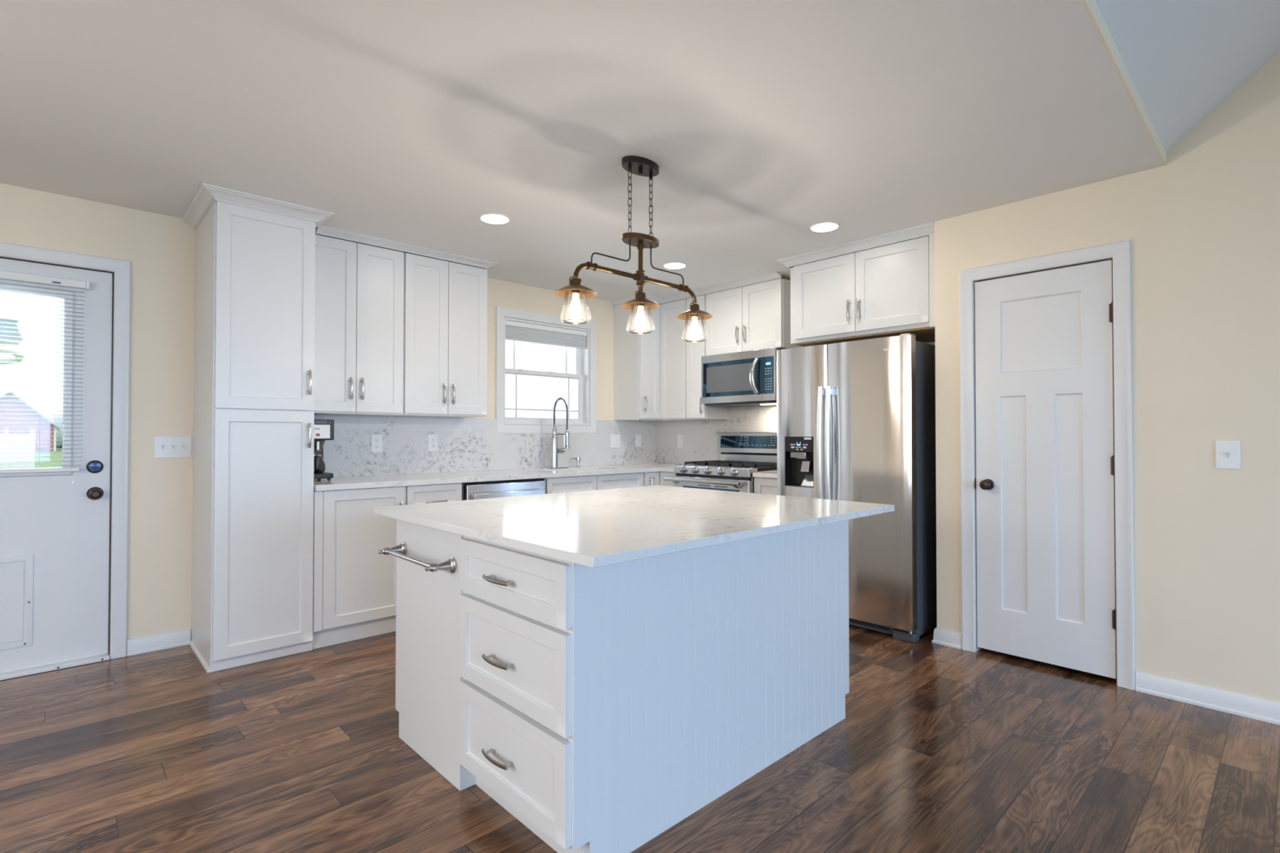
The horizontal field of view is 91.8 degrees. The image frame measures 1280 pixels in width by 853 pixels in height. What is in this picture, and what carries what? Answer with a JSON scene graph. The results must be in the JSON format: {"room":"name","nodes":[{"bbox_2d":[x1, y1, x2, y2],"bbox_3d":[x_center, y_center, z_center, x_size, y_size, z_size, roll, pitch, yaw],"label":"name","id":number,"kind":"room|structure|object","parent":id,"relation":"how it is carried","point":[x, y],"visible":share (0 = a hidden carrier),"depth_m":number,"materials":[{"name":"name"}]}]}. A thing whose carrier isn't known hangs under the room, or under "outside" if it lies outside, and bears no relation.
{"room":"kitchen","nodes":[
{"label":"kitchen","id":0,"kind":"room"},
{"bbox_2d":[0,302,24,364],"bbox_3d":[-4.125,0.260,3.805,0.479,2.579,0.270,1,-1,-43],"label":"tree","id":1,"kind":"object","parent":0,"point":[5,320],"visible":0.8,"depth_m":3.88,"materials":[{"name":"green plant"}]},
{"bbox_2d":[0,182,640,658],"bbox_3d":[-2.473,0.030,3.791,7.500,2.440,0.160,1,-1,-43],"label":"wall","id":2,"kind":"structure","parent":0,"point":[160,249],"depth_m":3.47,"materials":[{"name":"beige paint"}]},
{"bbox_2d":[0,256,114,654],"bbox_3d":[-3.232,0.191,3.064,0.943,2.056,0.144,1,-1,-43],"label":"weatherstrip","id":3,"kind":"structure","parent":2,"relation":"attached to","point":[113,282],"depth_m":3.33,"materials":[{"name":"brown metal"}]},
{"bbox_2d":[0,241,130,658],"bbox_3d":[-3.175,0.166,3.003,1.080,2.145,0.020,1,-1,-43],"label":"door frame","id":4,"kind":"structure","parent":2,"relation":"attached to","point":[122,268],"depth_m":3.34,"materials":[{"name":"white paint"}]},
{"bbox_2d":[0,257,112,672],"bbox_3d":[-3.180,0.188,3.016,0.921,2.040,0.106,1,-1,-43],"label":"door","id":5,"kind":"structure","parent":4,"relation":"attached to","point":[55,526],"depth_m":3.22,"materials":[{"name":"white paint"}]},
{"bbox_2d":[0,270,89,473],"bbox_3d":[-3.161,-0.268,3.010,0.722,0.996,0.036,1,-1,-43],"label":"window blind","id":6,"kind":"object","parent":5,"relation":"attached to","point":[5,275],"visible":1,"depth_m":3.13,"materials":[{"name":"white plastic"}]},
{"bbox_2d":[126,628,190,656],"bbox_3d":[-2.679,1.202,3.457,0.280,0.086,0.020,1,-1,-43],"label":"baseboard","id":7,"kind":"structure","parent":2,"relation":"attached to","point":[142,645],"depth_m":3.45,"materials":[{"name":"white paint"}]},
{"bbox_2d":[153,436,191,457],"bbox_3d":[-2.641,0.116,3.507,0.170,0.120,0.020,1,-1,-43],"label":"light switch","id":8,"kind":"object","parent":2,"relation":"attached to","point":[164,446],"visible":1,"depth_m":3.51,"materials":[{"name":"white plastic"}]},
{"bbox_2d":[314,234,404,416],"bbox_3d":[-1.878,-0.613,3.979,0.608,1.072,0.388,1,-1,-43],"label":"upper cabinet","id":9,"kind":"object","parent":2,"relation":"attached to","point":[358,348],"visible":0.88,"depth_m":3.87,"materials":[{"name":"white paint"}]},
{"bbox_2d":[315,225,497,269],"bbox_3d":[-1.605,-1.165,4.224,1.193,0.037,0.416,1,-1,-43],"label":"crown molding","id":10,"kind":"structure","parent":2,"relation":"attached to","point":[322,230],"depth_m":4.03,"materials":[{"name":"white paint"}]},
{"bbox_2d":[386,253,487,417],"bbox_3d":[-1.434,-0.608,4.398,0.610,1.072,0.388,1,-1,-43],"label":"upper cabinet","id":11,"kind":"object","parent":2,"relation":"attached to","point":[445,303],"visible":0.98,"depth_m":4.26,"materials":[{"name":"white paint"}]},
{"bbox_2d":[314,414,659,477],"bbox_3d":[-1.013,0.140,5.041,3.336,0.412,0.019,1,-1,-43],"label":"backsplash","id":12,"kind":"structure","parent":2,"relation":"attached to","point":[464,444],"depth_m":4.70,"materials":[{"name":"stone"}]},
{"bbox_2d":[370,434,382,452],"bbox_3d":[-1.812,0.117,4.269,0.078,0.125,0.008,1,-1,-43],"label":"wall outlet","id":13,"kind":"object","parent":12,"relation":"attached to","point":[376,440],"visible":1,"depth_m":4.26,"materials":[{"name":"white plastic"}]},
{"bbox_2d":[427,434,438,451],"bbox_3d":[-1.517,0.120,4.547,0.078,0.125,0.008,1,-1,-43],"label":"wall outlet","id":14,"kind":"object","parent":12,"relation":"attached to","point":[433,439],"visible":1,"depth_m":4.54,"materials":[{"name":"white plastic"}]},
{"bbox_2d":[610,434,620,447],"bbox_3d":[-0.226,0.135,5.762,0.118,0.122,0.010,1,-1,-43],"label":"light switch","id":15,"kind":"object","parent":12,"relation":"attached to","point":[615,438],"visible":1,"depth_m":5.76,"materials":[{"name":"white plastic"}]},
{"bbox_2d":[635,434,641,446],"bbox_3d":[-0.014,0.134,5.962,0.075,0.122,0.010,1,-1,-43],"label":"light switch","id":16,"kind":"object","parent":12,"relation":"attached to","point":[637,437],"visible":1,"depth_m":5.96,"materials":[{"name":"white plastic"}]},
{"bbox_2d":[495,306,596,433],"bbox_3d":[-0.824,-0.445,5.336,1.024,1.008,0.174,1,-1,-43],"label":"window","id":17,"kind":"structure","parent":2,"relation":"in","point":[581,374],"depth_m":5.32,"materials":[{"name":"white paint"}]},
{"bbox_2d":[505,320,586,349],"bbox_3d":[-0.797,-0.781,5.311,0.838,0.153,0.040,1,-1,-43],"label":"cellular shade","id":18,"kind":"object","parent":17,"relation":"attached to","point":[514,331],"visible":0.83,"depth_m":5.28,"materials":[{"name":"grey fabric"}]},
{"bbox_2d":[0,0,1164,305],"bbox_3d":[-1.114,-1.236,2.365,7.500,0.055,4.123,1,-1,-43],"label":"ceiling","id":19,"kind":"structure","parent":0,"point":[762,122],"depth_m":2.40,"materials":[{"name":"white paint"}]},
{"bbox_2d":[479,213,510,223],"bbox_3d":[-0.832,-1.188,3.550,0.174,0.010,0.174,1,-1,-43],"label":"recessed light","id":20,"kind":"object","parent":19,"relation":"in","point":[491,218],"visible":1,"depth_m":3.53,"materials":[{"name":"white plastic"}]},
{"bbox_2d":[554,155,712,342],"bbox_3d":[0.003,-0.816,2.830,0.916,0.772,0.176,1,-1,-43],"label":"pendant light","id":21,"kind":"object","parent":19,"relation":"hanging from","point":[638,166],"visible":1,"depth_m":2.81,"materials":[{"name":"brown metal"}]},
{"bbox_2d":[554,275,596,324],"bbox_3d":[-0.267,-0.526,2.572,0.176,0.186,0.176,1,-1,-43],"label":"shade","id":22,"kind":"object","parent":21,"relation":"attached to","point":[575,291],"depth_m":2.57,"materials":[{"name":"clear glass"}]},
{"bbox_2d":[621,290,659,333],"bbox_3d":[0.003,-0.523,2.826,0.176,0.186,0.176,1,-1,-43],"label":"shade","id":23,"kind":"object","parent":21,"relation":"attached to","point":[640,304],"depth_m":2.82,"materials":[{"name":"clear glass"}]},
{"bbox_2d":[676,302,712,342],"bbox_3d":[0.272,-0.519,3.080,0.176,0.186,0.176,1,-1,-43],"label":"shade","id":24,"kind":"object","parent":21,"relation":"attached to","point":[694,314],"depth_m":3.07,"materials":[{"name":"clear glass"}]},
{"bbox_2d":[662,262,686,268],"bbox_3d":[0.255,-1.175,4.532,0.174,0.010,0.174,1,-1,-43],"label":"recessed light","id":25,"kind":"object","parent":19,"relation":"in","point":[670,264],"visible":1,"depth_m":4.51,"materials":[{"name":"white plastic"}]},
{"bbox_2d":[808,221,839,231],"bbox_3d":[1.098,-1.186,3.692,0.174,0.010,0.174,1,-1,-43],"label":"recessed light","id":26,"kind":"object","parent":19,"relation":"in","point":[827,226],"visible":1,"depth_m":3.67,"materials":[{"name":"white plastic"}]},
{"bbox_2d":[1081,0,1166,165],"bbox_3d":[0.051,-1.261,0.626,6.510,0.059,0.008,1,-1,-43],"label":"ceiling edge","id":27,"kind":"structure","parent":19,"relation":"attached to","point":[1091,6],"depth_m":2.16,"materials":[{"name":"beige paint"}]},
{"bbox_2d":[0,624,1279,852],"bbox_3d":[0.532,1.268,0.622,7.550,0.120,9.000,1,-1,-43],"label":"floor","id":28,"kind":"structure","parent":0,"point":[936,748],"depth_m":2.21,"materials":[{"name":"brown wood"}]},
{"bbox_2d":[0,653,109,680],"bbox_3d":[-3.201,1.228,3.017,0.940,0.021,0.115,1,-1,-43],"label":"threshold","id":29,"kind":"object","parent":28,"relation":"on","point":[105,656],"visible":0.92,"depth_m":3.16,"materials":[{"name":"white paint"}]},
{"bbox_2d":[182,182,333,672],"bbox_3d":[-2.166,0.026,3.492,0.607,2.439,0.690,1,-1,-43],"label":"tall cabinet","id":30,"kind":"object","parent":28,"relation":"on","point":[252,552],"visible":1,"depth_m":3.29,"materials":[{"name":"white paint"}]},
{"bbox_2d":[311,485,405,649],"bbox_3d":[-1.821,0.807,3.833,0.516,0.885,0.652,1,-1,-43],"label":"base cabinet","id":31,"kind":"object","parent":28,"relation":"on","point":[354,584],"visible":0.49,"depth_m":3.60,"materials":[{"name":"white paint"}]},
{"bbox_2d":[404,482,462,505],"bbox_3d":[-1.496,0.811,4.138,0.372,0.885,0.652,1,-1,-43],"label":"base cabinet","id":32,"kind":"object","parent":28,"relation":"on","point":[433,493],"visible":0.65,"depth_m":3.92,"materials":[{"name":"white paint"}]},
{"bbox_2d":[461,478,545,500],"bbox_3d":[-1.109,0.819,4.476,0.638,0.879,0.658,1,-1,-43],"label":"dishwasher","id":33,"kind":"object","parent":28,"relation":"on","point":[504,488],"visible":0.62,"depth_m":4.24,"materials":[{"name":"silver metal"}]},
{"bbox_2d":[543,472,643,493],"bbox_3d":[-0.533,0.824,5.069,0.983,0.885,0.618,1,-1,-43],"label":"base cabinet","id":34,"kind":"object","parent":28,"relation":"on","point":[590,482],"visible":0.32,"depth_m":4.81,"materials":[{"name":"white paint"}]},
{"bbox_2d":[395,519,848,852],"bbox_3d":[-0.053,0.790,2.561,1.547,0.886,1.165,1,-1,-43],"label":"base cabinet","id":35,"kind":"object","parent":28,"relation":"on","point":[602,708],"visible":0.91,"depth_m":1.96,"materials":[{"name":"white paint"}]},
{"bbox_2d":[377,542,457,573],"bbox_3d":[-0.820,0.478,2.249,0.100,0.054,0.466,1,-1,-43],"label":"towel bar","id":36,"kind":"object","parent":35,"relation":"attached to","point":[400,551],"visible":1,"depth_m":2.16,"materials":[{"name":"silver metal"}]},
{"bbox_2d":[373,484,894,568],"bbox_3d":[-0.005,0.332,2.484,1.575,0.026,1.370,1,-1,-43],"label":"countertop","id":37,"kind":"structure","parent":35,"relation":"on","point":[594,528],"depth_m":2.15,"materials":[{"name":"white stone"}]},
{"bbox_2d":[643,471,675,486],"bbox_3d":[0.186,0.831,5.608,0.797,0.885,0.820,1,-1,-43],"label":"base cabinet","id":38,"kind":"object","parent":28,"relation":"on","point":[650,478],"visible":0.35,"depth_m":5.25,"materials":[{"name":"white paint"}]},
{"bbox_2d":[313,462,684,491],"bbox_3d":[-0.736,0.359,4.744,3.335,0.032,0.824,1,-1,-43],"label":"countertop","id":39,"kind":"structure","parent":38,"relation":"on","point":[429,478],"depth_m":4.31,"materials":[{"name":"white stone"}]},
{"bbox_2d":[313,419,333,480],"bbox_3d":[-2.022,0.144,3.820,0.186,0.371,0.255,1,-1,-43],"label":"coffee maker","id":40,"kind":"object","parent":39,"relation":"on","point":[323,428],"visible":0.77,"depth_m":3.76,"materials":[{"name":"black plastic"}]},
{"bbox_2d":[314,440,324,453],"bbox_3d":[-1.995,0.124,3.793,0.124,0.080,0.124,1,-1,-43],"label":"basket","id":41,"kind":"object","parent":40,"relation":"on","point":[322,442],"depth_m":3.77,"materials":[{"name":"plastic"}]},
{"bbox_2d":[542,396,569,469],"bbox_3d":[-0.693,0.050,5.149,0.264,0.596,0.064,1,-1,-43],"label":"faucet","id":42,"kind":"object","parent":39,"relation":"on","point":[554,451],"visible":1,"depth_m":5.13,"materials":[{"name":"silver metal"}]},
{"bbox_2d":[570,457,580,467],"bbox_3d":[-0.551,0.304,5.282,0.108,0.090,0.043,1,-1,-43],"label":"soap dispenser","id":43,"kind":"object","parent":39,"relation":"on","point":[577,459],"visible":1,"depth_m":5.29,"materials":[{"name":"silver metal"}]},
{"bbox_2d":[663,431,777,493],"bbox_3d":[0.733,0.626,5.054,0.727,1.162,0.806,1,-1,-43],"label":"range","id":44,"kind":"object","parent":28,"relation":"on","point":[743,454],"visible":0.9,"depth_m":5.03,"materials":[{"name":"silver metal"}]},
{"bbox_2d":[663,473,751,493],"bbox_3d":[0.510,0.723,4.846,0.120,0.684,0.802,1,-1,-43],"label":"oven","id":45,"kind":"object","parent":44,"relation":"in","point":[739,482],"depth_m":4.78,"materials":[{"name":"silver metal"}]},
{"bbox_2d":[692,464,777,471],"bbox_3d":[0.779,0.331,5.072,0.434,0.022,0.742,1,-1,-43],"label":"cooktop","id":46,"kind":"object","parent":44,"relation":"in","point":[759,467],"depth_m":4.78,"materials":[{"name":"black metal"}]},
{"bbox_2d":[754,477,777,495],"bbox_3d":[1.161,0.819,4.679,0.652,0.885,0.310,1,-1,-43],"label":"base cabinet","id":47,"kind":"object","parent":28,"relation":"on","point":[766,486],"visible":0.09,"depth_m":4.53,"materials":[{"name":"white paint"}]},
{"bbox_2d":[752,471,777,478],"bbox_3d":[1.168,0.358,4.691,0.636,0.032,0.308,1,-1,-43],"label":"countertop","id":48,"kind":"structure","parent":47,"relation":"on","point":[771,474],"depth_m":4.53,"materials":[{"name":"white stone"}]},
{"bbox_2d":[777,333,937,643],"bbox_3d":[1.494,0.360,4.121,0.828,1.787,0.912,1,-1,-43],"label":"refrigerator","id":49,"kind":"object","parent":28,"relation":"on","point":[856,419],"visible":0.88,"depth_m":3.74,"materials":[{"name":"grey metal"}]},
{"bbox_2d":[677,342,934,421],"bbox_3d":[1.856,0.040,4.548,0.160,2.440,4.675,1,-1,-43],"label":"wall","id":50,"kind":"structure","parent":0,"point":[931,343],"depth_m":4.29,"materials":[{"name":"beige paint"}]},
{"bbox_2d":[614,298,709,421],"bbox_3d":[0.208,-0.592,5.750,0.597,1.067,0.672,1,-1,-43],"label":"upper cabinet","id":51,"kind":"object","parent":50,"relation":"attached to","point":[651,368],"visible":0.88,"depth_m":5.63,"materials":[{"name":"white paint"}]},
{"bbox_2d":[608,271,781,306],"bbox_3d":[0.400,-1.151,5.255,0.312,0.037,1.667,1,-1,-43],"label":"crown molding","id":52,"kind":"structure","parent":51,"relation":"on","point":[775,275],"depth_m":5.23,"materials":[{"name":"white paint"}]},
{"bbox_2d":[685,294,729,420],"bbox_3d":[0.595,-0.596,5.497,0.380,1.067,0.222,1,-1,-43],"label":"upper cabinet","id":53,"kind":"object","parent":50,"relation":"attached to","point":[695,410],"visible":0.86,"depth_m":5.40,"materials":[{"name":"white paint"}]},
{"bbox_2d":[659,404,777,464],"bbox_3d":[0.850,-0.122,5.486,0.019,0.948,1.892,1,-1,-43],"label":"backsplash","id":54,"kind":"structure","parent":50,"relation":"attached to","point":[700,437],"depth_m":5.73,"materials":[{"name":"stone"}]},
{"bbox_2d":[677,435,683,447],"bbox_3d":[0.387,0.141,5.953,0.010,0.122,0.080,1,-1,-43],"label":"wall outlet","id":55,"kind":"object","parent":54,"relation":"attached to","point":[680,437],"visible":1,"depth_m":5.95,"materials":[{"name":"white plastic"}]},
{"bbox_2d":[706,278,803,355],"bbox_3d":[0.936,-0.868,5.138,0.380,0.532,0.772,1,-1,-43],"label":"upper cabinet","id":56,"kind":"object","parent":50,"relation":"attached to","point":[754,317],"visible":0.9,"depth_m":4.98,"materials":[{"name":"white paint"}]},
{"bbox_2d":[701,347,782,406],"bbox_3d":[0.894,-0.387,5.107,0.440,0.421,0.744,1,-1,-43],"label":"microwave","id":57,"kind":"object","parent":56,"relation":"attached to","point":[744,378],"visible":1,"depth_m":4.97,"materials":[{"name":"grey metal"}]},
{"bbox_2d":[705,400,777,405],"bbox_3d":[0.828,-0.187,5.041,0.085,0.016,0.704,1,-1,-43],"label":"microwave underside","id":58,"kind":"object","parent":57,"relation":"attached to","point":[757,402],"depth_m":5.00,"materials":[{"name":"silver metal"}]},
{"bbox_2d":[790,232,934,346],"bbox_3d":[1.616,-0.854,4.216,0.656,0.551,1.020,1,-1,-43],"label":"upper cabinet","id":59,"kind":"object","parent":50,"relation":"attached to","point":[887,291],"visible":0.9,"depth_m":3.98,"materials":[{"name":"white paint"}]},
{"bbox_2d":[777,222,934,268],"bbox_3d":[1.461,-1.158,4.115,0.332,0.054,1.076,1,-1,-43],"label":"crown molding","id":60,"kind":"structure","parent":59,"relation":"on","point":[925,229],"depth_m":3.96,"materials":[{"name":"white paint"}]},
{"bbox_2d":[934,52,1279,702],"bbox_3d":[3.687,-0.969,1.591,0.110,4.379,5.640,1,-1,-43],"label":"wall","id":61,"kind":"structure","parent":0,"point":[1202,227],"depth_m":2.78,"materials":[{"name":"beige paint"}]},
{"bbox_2d":[974,259,1116,679],"bbox_3d":[2.064,0.205,3.202,0.100,2.019,0.629,1,-1,-43],"label":"door","id":62,"kind":"structure","parent":61,"relation":"in","point":[1045,480],"depth_m":3.19,"materials":[{"name":"white paint"}]},
{"bbox_2d":[959,240,1135,690],"bbox_3d":[2.102,0.181,3.241,0.128,2.122,0.763,1,-1,-43],"label":"door frame","id":63,"kind":"structure","parent":61,"relation":"attached to","point":[1120,251],"depth_m":2.98,"materials":[{"name":"white paint"}]},
{"bbox_2d":[1135,671,1279,724],"bbox_3d":[3.946,1.172,1.192,0.020,0.086,4.725,1,-1,-43],"label":"baseboard","id":64,"kind":"structure","parent":61,"relation":"attached to","point":[1268,711],"depth_m":2.72,"materials":[{"name":"white paint"}]},
{"bbox_2d":[1215,440,1240,469],"bbox_3d":[2.549,0.124,2.689,0.020,0.122,0.078,1,-1,-43],"label":"light switch","id":65,"kind":"object","parent":61,"relation":"attached to","point":[1228,455],"visible":1,"depth_m":2.69,"materials":[{"name":"white plastic"}]},
{"bbox_2d":[1094,0,1279,151],"bbox_3d":[1.670,-2.275,-1.108,6.770,2.039,4.772,1,-1,-43],"label":"ceiling","id":66,"kind":"structure","parent":0,"point":[1183,59],"depth_m":2.32,"materials":[{"name":"white paint"}]},
{"bbox_3d":[2.655,-0.002,3.285,0.730,2.490,1.740,1,-1,-43],"label":"wall","id":67,"kind":"structure","parent":0,"visible":0},
{"bbox_2d":[932,627,961,649],"bbox_3d":[1.855,1.205,3.630,0.320,0.086,0.158,1,-1,-43],"label":"baseboard","id":68,"kind":"structure","parent":67,"relation":"attached to","point":[941,637],"depth_m":3.52,"materials":[{"name":"white paint"}]},
{"label":"outside","id":69,"kind":"structure","parent":0,"visible":0},
{"bbox_2d":[34,448,62,467],"bbox_3d":[-9.445,2.169,39.164,200.000,0.300,250.000,1,-1,-43],"label":"ground","id":70,"kind":"structure","parent":69,"point":[54,456],"depth_m":38.06,"materials":[{"name":"green plant"}]},
{"bbox_2d":[0,429,35,468],"bbox_3d":[-21.979,0.925,20.458,2.880,1.689,0.140,1,-1,-43],"label":"fence","id":71,"kind":"object","parent":70,"relation":"on","point":[3,444],"visible":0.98,"depth_m":21.18,"materials":[{"name":"white paint"}]},
{"bbox_2d":[0,390,59,451],"bbox_3d":[-58.174,-0.430,57.451,6.400,5.379,9.400,1,-1,-43],"label":"barn","id":72,"kind":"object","parent":70,"relation":"on","point":[30,414],"visible":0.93,"depth_m":54.97,"materials":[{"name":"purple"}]},
{"bbox_2d":[36,410,523,448],"bbox_3d":[-39.013,0.725,89.535,131.182,5.703,9.976,1,-1,-43],"label":"treeline","id":73,"kind":"object","parent":70,"relation":"on","point":[59,433],"visible":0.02,"depth_m":65.34,"materials":[{"name":"green plant"}]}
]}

